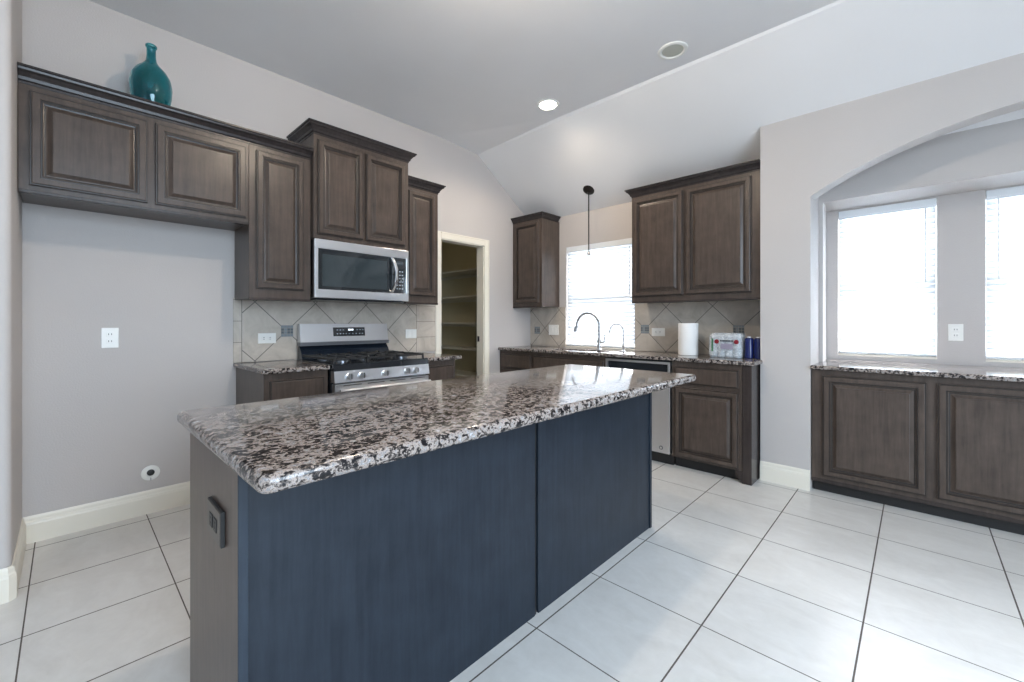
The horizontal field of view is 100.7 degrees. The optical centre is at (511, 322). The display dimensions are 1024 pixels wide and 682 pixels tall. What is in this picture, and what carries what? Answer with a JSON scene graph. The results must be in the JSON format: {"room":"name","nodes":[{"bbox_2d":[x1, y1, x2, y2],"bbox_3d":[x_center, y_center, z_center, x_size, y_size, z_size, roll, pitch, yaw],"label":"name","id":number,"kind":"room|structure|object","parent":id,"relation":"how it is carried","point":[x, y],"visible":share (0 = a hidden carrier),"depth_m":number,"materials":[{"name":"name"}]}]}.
{"room":"kitchen","nodes":[
{"label":"kitchen","id":0,"kind":"room"},
{"bbox_2d":[0,0,21,568],"bbox_3d":[-3.593,-0.340,0.891,0.765,3.080,3.337,0,0,44],"label":"wall","id":1,"kind":"structure","parent":0,"point":[10,10],"depth_m":1.84,"materials":[{"name":"grey paint"}]},
{"bbox_2d":[0,518,25,604],"bbox_3d":[-3.438,1.127,0.961,0.665,0.145,3.052,0,0,44],"label":"baseboard","id":2,"kind":"structure","parent":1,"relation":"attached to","point":[10,576],"depth_m":1.85,"materials":[{"name":"beige paint"}]},
{"bbox_2d":[22,0,529,517],"bbox_3d":[-1.248,-0.340,3.838,0.100,3.080,4.440,0,0,44],"label":"wall","id":3,"kind":"structure","parent":0,"point":[94,417],"depth_m":2.65,"materials":[{"name":"grey paint"}]},
{"bbox_2d":[23,481,189,543],"bbox_3d":[-2.301,1.127,2.648,0.015,0.145,0.989,0,0,44],"label":"baseboard","id":4,"kind":"structure","parent":3,"relation":"attached to","point":[43,526],"depth_m":2.52,"materials":[{"name":"beige paint"}]},
{"bbox_2d":[101,328,118,347],"bbox_3d":[-2.406,0.092,2.541,0.009,0.120,0.076,0,0,44],"label":"wall outlet","id":5,"kind":"object","parent":3,"relation":"attached to","point":[109,336],"visible":1,"depth_m":2.54,"materials":[{"name":"white plastic"}]},
{"bbox_2d":[106,332,113,336],"bbox_3d":[-2.404,0.071,2.540,0.002,0.029,0.033,0,0,44],"label":"socket","id":6,"kind":"object","parent":5,"relation":"attached to","point":[108,334],"depth_m":2.54,"materials":[{"name":"grey plastic"}]},
{"bbox_2d":[106,339,113,343],"bbox_3d":[-2.404,0.113,2.540,0.002,0.029,0.033,0,0,44],"label":"socket","id":7,"kind":"object","parent":5,"relation":"attached to","point":[108,341],"depth_m":2.54,"materials":[{"name":"grey plastic"}]},
{"bbox_2d":[17,62,250,230],"bbox_3d":[-2.163,-0.940,2.515,0.395,0.608,0.983,0,0,44],"label":"upper cabinet","id":8,"kind":"object","parent":3,"relation":"attached to","point":[83,145],"visible":1,"depth_m":2.34,"materials":[{"name":"brown wood"}]},
{"bbox_2d":[129,43,172,105],"bbox_3d":[-2.159,-1.453,2.540,0.201,0.416,0.201,0,0,44],"label":"vase","id":9,"kind":"object","parent":8,"relation":"on","point":[147,80],"visible":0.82,"depth_m":2.48,"materials":[{"name":"teal"}]},
{"bbox_2d":[141,465,159,479],"bbox_3d":[-2.275,0.948,2.673,0.017,0.094,0.094,0,0,44],"label":"water supply box","id":10,"kind":"object","parent":3,"relation":"attached to","point":[151,472],"visible":1,"depth_m":2.67,"materials":[{"name":"white plastic"}]},
{"bbox_2d":[235,130,312,301],"bbox_3d":[-1.689,-0.697,3.013,0.395,1.094,0.390,0,0,44],"label":"upper cabinet","id":11,"kind":"object","parent":3,"relation":"attached to","point":[272,252],"visible":0.96,"depth_m":2.89,"materials":[{"name":"brown wood"}]},
{"bbox_2d":[233,298,434,362],"bbox_3d":[-1.370,0.056,3.628,0.012,0.459,1.737,0,0,44],"label":"tile backsplash","id":12,"kind":"structure","parent":3,"relation":"attached to","point":[251,318],"depth_m":3.34,"materials":[{"name":"grey tile"}]},
{"bbox_2d":[258,333,275,343],"bbox_3d":[-1.816,0.117,3.147,0.009,0.076,0.120,0,0,44],"label":"wall outlet","id":13,"kind":"object","parent":12,"relation":"attached to","point":[263,338],"visible":1,"depth_m":3.14,"materials":[{"name":"white plastic"}]},
{"bbox_2d":[406,329,416,337],"bbox_3d":[-0.961,0.107,4.045,0.009,0.085,0.120,0,0,44],"label":"wall switch","id":14,"kind":"object","parent":12,"relation":"attached to","point":[410,333],"visible":1,"depth_m":4.05,"materials":[{"name":"white plastic"}]},
{"bbox_2d":[286,118,416,250],"bbox_3d":[-1.267,-1.007,3.420,0.445,0.832,0.882,0,0,44],"label":"upper cabinet","id":15,"kind":"object","parent":3,"relation":"attached to","point":[359,183],"visible":0.91,"depth_m":3.23,"materials":[{"name":"brown wood"}]},
{"bbox_2d":[310,238,408,303],"bbox_3d":[-1.261,-0.382,3.412,0.462,0.436,0.770,0,0,44],"label":"microwave","id":16,"kind":"object","parent":15,"relation":"attached to","point":[340,272],"visible":0.96,"depth_m":3.25,"materials":[{"name":"silver metal"}]},
{"bbox_2d":[394,175,445,304],"bbox_3d":[-0.881,-0.702,3.862,0.395,1.084,0.394,0,0,44],"label":"upper cabinet","id":17,"kind":"object","parent":3,"relation":"attached to","point":[422,194],"visible":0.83,"depth_m":3.73,"materials":[{"name":"brown wood"}]},
{"bbox_2d":[435,231,488,374],"bbox_3d":[-0.551,0.138,4.558,0.127,2.125,0.739,0,0,44],"label":"door frame","id":18,"kind":"structure","parent":3,"relation":"in","point":[482,245],"depth_m":4.74,"materials":[{"name":"beige paint"}]},
{"bbox_2d":[441,242,476,377],"bbox_3d":[-1.192,-0.050,5.275,1.800,2.500,2.200,0,0,44],"label":"wall","id":19,"kind":"structure","parent":0,"point":[454,257],"depth_m":6.26,"materials":[{"name":"paint"}]},
{"bbox_2d":[441,268,476,280],"bbox_3d":[-0.591,-0.675,5.835,1.697,0.060,0.359,0,0,44],"label":"shelf","id":20,"kind":"object","parent":19,"relation":"attached to","point":[472,272],"visible":0.35,"depth_m":6.05,"materials":[{"name":"grey paint"}]},
{"bbox_2d":[441,295,476,302],"bbox_3d":[-0.591,-0.325,5.835,1.697,0.060,0.359,0,0,44],"label":"shelf","id":21,"kind":"object","parent":19,"relation":"attached to","point":[470,298],"visible":0.33,"depth_m":6.02,"materials":[{"name":"grey paint"}]},
{"bbox_2d":[441,345,476,350],"bbox_3d":[-0.591,0.375,5.835,1.697,0.060,0.359,0,0,44],"label":"shelf","id":22,"kind":"object","parent":19,"relation":"attached to","point":[466,348],"visible":0.32,"depth_m":5.86,"materials":[{"name":"grey paint"}]},
{"bbox_2d":[441,323,476,326],"bbox_3d":[-0.591,0.030,5.835,1.697,0.060,0.359,0,0,44],"label":"shelf","id":23,"kind":"object","parent":19,"relation":"attached to","point":[442,324],"visible":0.36,"depth_m":6.12,"materials":[{"name":"grey paint"}]},
{"bbox_2d":[455,370,476,376],"bbox_3d":[-0.591,0.730,5.835,1.697,0.060,0.359,0,0,44],"label":"shelf","id":24,"kind":"object","parent":19,"relation":"attached to","point":[463,373],"visible":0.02,"depth_m":5.83,"materials":[{"name":"grey paint"}]},
{"bbox_2d":[0,460,1023,681],"bbox_3d":[-0.456,1.225,1.262,8.400,0.050,8.200,0,0,44],"label":"floor","id":25,"kind":"structure","parent":0,"point":[730,580],"depth_m":1.81,"materials":[{"name":"tile"}]},
{"bbox_2d":[236,368,327,403],"bbox_3d":[-1.595,0.759,2.936,0.637,0.882,0.390,0,0,44],"label":"base cabinet","id":26,"kind":"object","parent":25,"relation":"on","point":[251,387],"visible":0.15,"depth_m":2.73,"materials":[{"name":"brown wood"}]},
{"bbox_2d":[233,359,329,374],"bbox_3d":[-1.597,0.301,2.928,0.647,0.030,0.409,0,0,44],"label":"countertop","id":27,"kind":"structure","parent":26,"relation":"on","point":[278,366],"depth_m":2.81,"materials":[{"name":"stone"}]},
{"bbox_2d":[297,324,430,392],"bbox_3d":[-1.141,0.605,3.306,0.728,1.190,0.756,0,0,44],"label":"gas range","id":28,"kind":"object","parent":25,"relation":"on","point":[358,356],"visible":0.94,"depth_m":3.27,"materials":[{"name":"silver metal"}]},
{"bbox_2d":[298,355,427,371],"bbox_3d":[-1.158,0.305,3.322,0.643,0.046,0.756,0,0,44],"label":"cooktop","id":29,"kind":"object","parent":28,"relation":"in","point":[399,362],"depth_m":3.10,"materials":[{"name":"black metal"}]},
{"bbox_2d":[177,364,695,681],"bbox_3d":[-0.033,0.743,1.858,0.861,0.914,2.157,0,0,44],"label":"kitchen island","id":30,"kind":"object","parent":25,"relation":"on","point":[403,532],"visible":1,"depth_m":1.31,"materials":[{"name":"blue wood"}]},
{"bbox_2d":[207,496,224,548],"bbox_3d":[-0.764,0.512,1.092,0.140,0.088,0.013,0,0,44],"label":"island outlet","id":31,"kind":"object","parent":30,"relation":"attached to","point":[215,513],"visible":1,"depth_m":1.07,"materials":[{"name":"grey plastic"}]},
{"bbox_2d":[209,511,212,527],"bbox_3d":[-0.782,0.512,1.103,0.030,0.034,0.002,0,0,44],"label":"socket","id":32,"kind":"object","parent":31,"relation":"attached to","point":[210,512],"depth_m":1.10,"materials":[{"name":"grey plastic"}]},
{"bbox_2d":[213,516,216,532],"bbox_3d":[-0.752,0.512,1.074,0.030,0.034,0.002,0,0,44],"label":"socket","id":33,"kind":"object","parent":31,"relation":"attached to","point":[214,517],"depth_m":1.07,"materials":[{"name":"grey plastic"}]},
{"bbox_2d":[425,359,454,380],"bbox_3d":[-0.818,0.759,3.753,0.637,0.882,0.326,0,0,44],"label":"base cabinet","id":34,"kind":"object","parent":25,"relation":"on","point":[443,369],"visible":0.09,"depth_m":3.54,"materials":[{"name":"brown wood"}]},
{"bbox_2d":[398,352,461,360],"bbox_3d":[-0.798,0.301,3.768,0.647,0.030,0.378,0,0,44],"label":"countertop","id":35,"kind":"structure","parent":34,"relation":"on","point":[431,356],"depth_m":3.61,"materials":[{"name":"stone"}]},
{"bbox_2d":[500,350,532,372],"bbox_3d":[0.223,0.759,4.941,0.506,0.882,0.570,0,0,44],"label":"base cabinet","id":36,"kind":"object","parent":25,"relation":"on","point":[509,360],"visible":0.2,"depth_m":4.74,"materials":[{"name":"brown wood"}]},
{"bbox_2d":[533,352,606,368],"bbox_3d":[0.733,0.759,4.456,0.898,0.882,0.570,0,0,44],"label":"base cabinet","id":37,"kind":"object","parent":25,"relation":"on","point":[540,360],"visible":0.09,"depth_m":4.28,"materials":[{"name":"brown wood"}]},
{"bbox_2d":[498,345,762,365],"bbox_3d":[0.996,0.301,4.198,2.653,0.030,0.580,0,0,44],"label":"countertop","id":38,"kind":"structure","parent":37,"relation":"on","point":[669,356],"depth_m":3.86,"materials":[{"name":"stone"}]},
{"bbox_2d":[574,312,604,349],"bbox_3d":[0.827,0.087,4.542,0.397,0.398,0.056,0,0,44],"label":"kitchen faucet","id":39,"kind":"object","parent":38,"relation":"on","point":[599,341],"visible":1,"depth_m":4.46,"materials":[{"name":"silver metal"}]},
{"bbox_2d":[596,339,601,349],"bbox_3d":[0.915,0.229,4.458,0.056,0.115,0.056,0,0,44],"label":"handle","id":40,"kind":"object","parent":39,"relation":"on","point":[599,341],"depth_m":4.44,"materials":[{"name":"silver metal"}]},
{"bbox_2d":[609,323,625,350],"bbox_3d":[1.077,0.147,4.332,0.201,0.277,0.040,0,0,44],"label":"filter faucet","id":41,"kind":"object","parent":38,"relation":"on","point":[623,343],"visible":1,"depth_m":4.28,"materials":[{"name":"silver metal"}]},
{"bbox_2d":[678,323,697,354],"bbox_3d":[1.561,0.145,3.760,0.166,0.281,0.166,0,0,44],"label":"paper towel roll","id":42,"kind":"object","parent":38,"relation":"on","point":[687,332],"visible":0.99,"depth_m":3.69,"materials":[{"name":"white paper"}]},
{"bbox_2d":[709,332,745,357],"bbox_3d":[1.780,0.184,3.502,0.258,0.202,0.199,0,0,44],"label":"wrap","id":43,"kind":"object","parent":38,"relation":"on","point":[725,346],"visible":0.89,"depth_m":3.42,"materials":[{"name":"white"}]},
{"bbox_2d":[710,335,717,356],"bbox_3d":[1.674,0.192,3.522,0.058,0.183,0.058,0,0,44],"label":"water bottle","id":44,"kind":"object","parent":43,"relation":"in","point":[715,345],"visible":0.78,"depth_m":3.50,"materials":[{"name":"grey plastic"}]},
{"bbox_2d":[718,336,725,356],"bbox_3d":[1.718,0.192,3.480,0.058,0.183,0.058,0,0,44],"label":"water bottle","id":45,"kind":"object","parent":43,"relation":"in","point":[722,353],"visible":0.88,"depth_m":3.46,"materials":[{"name":"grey plastic"}]},
{"bbox_2d":[721,343,732,348],"bbox_3d":[1.728,0.193,3.418,0.090,0.045,0.001,0,0,44],"label":"print","id":46,"kind":"object","parent":43,"relation":"attached to","point":[723,346],"depth_m":3.42,"materials":[{"name":"grey"}]},
{"bbox_2d":[726,335,733,357],"bbox_3d":[1.762,0.192,3.438,0.058,0.183,0.058,0,0,44],"label":"water bottle","id":47,"kind":"object","parent":43,"relation":"in","point":[730,336],"visible":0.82,"depth_m":3.42,"materials":[{"name":"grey plastic"}]},
{"bbox_2d":[734,335,741,357],"bbox_3d":[1.806,0.192,3.396,0.058,0.183,0.058,0,0,44],"label":"water bottle","id":48,"kind":"object","parent":43,"relation":"in","point":[739,340],"visible":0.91,"depth_m":3.38,"materials":[{"name":"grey plastic"}]},
{"bbox_2d":[740,335,743,356],"bbox_3d":[1.847,0.192,3.440,0.058,0.183,0.058,0,0,44],"label":"water bottle","id":49,"kind":"object","parent":43,"relation":"in","point":[740,335],"visible":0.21,"depth_m":3.42,"materials":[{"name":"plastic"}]},
{"bbox_2d":[745,337,753,358],"bbox_3d":[1.875,0.198,3.357,0.064,0.172,0.064,0,0,44],"label":"water bottle","id":50,"kind":"object","parent":38,"relation":"on","point":[749,342],"visible":1,"depth_m":3.33,"materials":[{"name":"blue plastic"}]},
{"bbox_2d":[754,337,759,358],"bbox_3d":[1.923,0.198,3.312,0.064,0.172,0.064,0,0,44],"label":"water bottle","id":51,"kind":"object","parent":38,"relation":"on","point":[757,339],"visible":0.7,"depth_m":3.29,"materials":[{"name":"blue plastic"}]},
{"bbox_2d":[605,357,675,464],"bbox_3d":[1.279,0.760,3.925,0.615,0.880,0.570,0,0,44],"label":"dishwasher","id":52,"kind":"object","parent":25,"relation":"on","point":[662,399],"visible":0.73,"depth_m":3.58,"materials":[{"name":"silver metal"}]},
{"bbox_2d":[672,361,759,485],"bbox_3d":[1.725,0.759,3.511,0.594,0.882,0.570,0,0,44],"label":"base cabinet","id":53,"kind":"object","parent":25,"relation":"on","point":[716,416],"visible":0.7,"depth_m":3.27,"materials":[{"name":"brown wood"}]},
{"bbox_2d":[812,369,1023,534],"bbox_3d":[3.241,0.766,2.470,2.370,0.868,0.750,0,0,44],"label":"base cabinet","id":54,"kind":"object","parent":25,"relation":"on","point":[950,448],"visible":0.95,"depth_m":2.62,"materials":[{"name":"brown wood"}]},
{"bbox_2d":[810,359,1023,381],"bbox_3d":[3.235,0.316,2.464,2.376,0.028,0.766,0,0,44],"label":"countertop","id":55,"kind":"structure","parent":54,"relation":"on","point":[1011,374],"depth_m":2.79,"materials":[{"name":"stone"}]},
{"bbox_2d":[88,0,1023,216],"bbox_3d":[0.007,-1.517,0.442,6.600,0.726,7.650,0,0,44],"label":"ceiling","id":56,"kind":"structure","parent":0,"point":[472,75],"depth_m":2.91,"materials":[{"name":"white paint"}]},
{"bbox_2d":[537,99,558,110],"bbox_3d":[0.311,-1.875,3.663,0.196,0.010,0.196,0,0,44],"label":"recessed light","id":57,"kind":"object","parent":56,"relation":"in","point":[545,104],"visible":1,"depth_m":3.65,"materials":[{"name":"white plastic"}]},
{"bbox_2d":[583,185,593,254],"bbox_3d":[0.808,-1.074,4.475,0.124,0.724,0.106,0,0,44],"label":"pendant light","id":58,"kind":"object","parent":56,"relation":"hanging from","point":[587,189],"visible":1,"depth_m":4.47,"materials":[{"name":"brown metal"}]},
{"bbox_2d":[658,41,687,59],"bbox_3d":[1.110,-1.875,2.933,0.196,0.010,0.196,0,0,44],"label":"recessed light","id":59,"kind":"object","parent":56,"relation":"in","point":[675,49],"visible":1,"depth_m":2.92,"materials":[{"name":"white plastic"}]},
{"bbox_2d":[533,118,1023,367],"bbox_3d":[2.726,-0.100,3.299,6.600,2.600,0.502,0,0,44],"label":"wall","id":60,"kind":"structure","parent":0,"point":[961,209],"depth_m":3.03,"materials":[{"name":"grey paint"}]},
{"bbox_2d":[511,211,560,307],"bbox_3d":[0.287,-0.705,5.020,0.490,1.065,0.368,0,0,44],"label":"upper cabinet","id":61,"kind":"object","parent":60,"relation":"attached to","point":[535,235],"visible":1,"depth_m":4.90,"materials":[{"name":"brown wood"}]},
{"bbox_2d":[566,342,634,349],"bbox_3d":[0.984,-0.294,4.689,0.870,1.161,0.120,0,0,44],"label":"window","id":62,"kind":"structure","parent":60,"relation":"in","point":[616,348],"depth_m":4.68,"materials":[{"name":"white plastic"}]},
{"bbox_2d":[566,238,634,347],"bbox_3d":[0.962,-0.305,4.666,0.864,1.138,0.068,0,0,44],"label":"window","id":63,"kind":"structure","parent":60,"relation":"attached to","point":[600,282],"depth_m":4.65,"materials":[{"name":"white glass"}]},
{"bbox_2d":[530,300,759,353],"bbox_3d":[1.186,0.047,4.412,2.633,0.476,0.012,0,0,44],"label":"tile backsplash","id":64,"kind":"structure","parent":60,"relation":"attached to","point":[738,316],"depth_m":4.07,"materials":[{"name":"grey tile"}]},
{"bbox_2d":[549,325,558,334],"bbox_3d":[0.495,0.088,5.058,0.144,0.120,0.009,0,0,44],"label":"wall switch","id":65,"kind":"object","parent":64,"relation":"attached to","point":[553,329],"visible":1,"depth_m":5.05,"materials":[{"name":"white plastic"}]},
{"bbox_2d":[652,328,664,335],"bbox_3d":[1.434,0.094,4.165,0.135,0.078,0.009,0,0,44],"label":"wall outlet","id":66,"kind":"object","parent":64,"relation":"attached to","point":[655,331],"visible":1,"depth_m":4.16,"materials":[{"name":"white plastic"}]},
{"bbox_2d":[625,159,759,303],"bbox_3d":[1.603,-0.715,3.762,1.131,1.069,0.375,0,0,44],"label":"upper cabinet","id":67,"kind":"object","parent":60,"relation":"attached to","point":[696,237],"visible":0.91,"depth_m":3.58,"materials":[{"name":"brown wood"}]},
{"bbox_2d":[838,200,936,358],"bbox_3d":[2.944,-0.322,3.352,0.578,1.186,0.120,0,0,44],"label":"window","id":68,"kind":"structure","parent":60,"relation":"in","point":[844,354],"depth_m":3.23,"materials":[{"name":"white plastic"}]},
{"bbox_2d":[838,198,935,355],"bbox_3d":[2.920,-0.333,3.327,0.572,1.163,0.068,0,0,44],"label":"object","id":69,"kind":"structure","parent":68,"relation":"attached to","point":[887,261],"depth_m":3.31,"materials":[{"name":"white glass"}]},
{"bbox_2d":[948,324,962,340],"bbox_3d":[3.179,0.072,3.042,0.076,0.120,0.009,0,0,44],"label":"wall outlet","id":70,"kind":"object","parent":60,"relation":"attached to","point":[955,331],"visible":1,"depth_m":3.04,"materials":[{"name":"white plastic"}]},
{"bbox_2d":[952,333,958,337],"bbox_3d":[3.177,0.093,3.040,0.033,0.029,0.002,0,0,44],"label":"socket","id":71,"kind":"object","parent":70,"relation":"attached to","point":[954,335],"depth_m":3.04,"materials":[{"name":"grey plastic"}]},
{"bbox_2d":[986,210,1023,362],"bbox_3d":[3.537,-0.322,2.788,0.580,1.186,0.120,0,0,44],"label":"window","id":72,"kind":"structure","parent":60,"relation":"in","point":[987,359],"depth_m":2.90,"materials":[{"name":"white glass"}]},
{"bbox_2d":[986,185,1023,359],"bbox_3d":[3.513,-0.333,2.763,0.574,1.163,0.068,0,0,44],"label":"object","id":73,"kind":"structure","parent":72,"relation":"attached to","point":[1005,206],"depth_m":2.90,"materials":[{"name":"white glass"}]},
{"bbox_2d":[760,53,1023,490],"bbox_3d":[3.421,-0.180,2.044,3.862,2.760,0.358,0,0,44],"label":"wall","id":74,"kind":"structure","parent":0,"point":[804,157],"depth_m":3.06,"materials":[{"name":"grey paint"}]},
{"bbox_2d":[760,461,809,490],"bbox_3d":[2.007,1.127,3.132,0.314,0.145,0.015,0,0,44],"label":"baseboard","id":75,"kind":"structure","parent":74,"relation":"attached to","point":[794,477],"depth_m":3.12,"materials":[{"name":"beige paint"}]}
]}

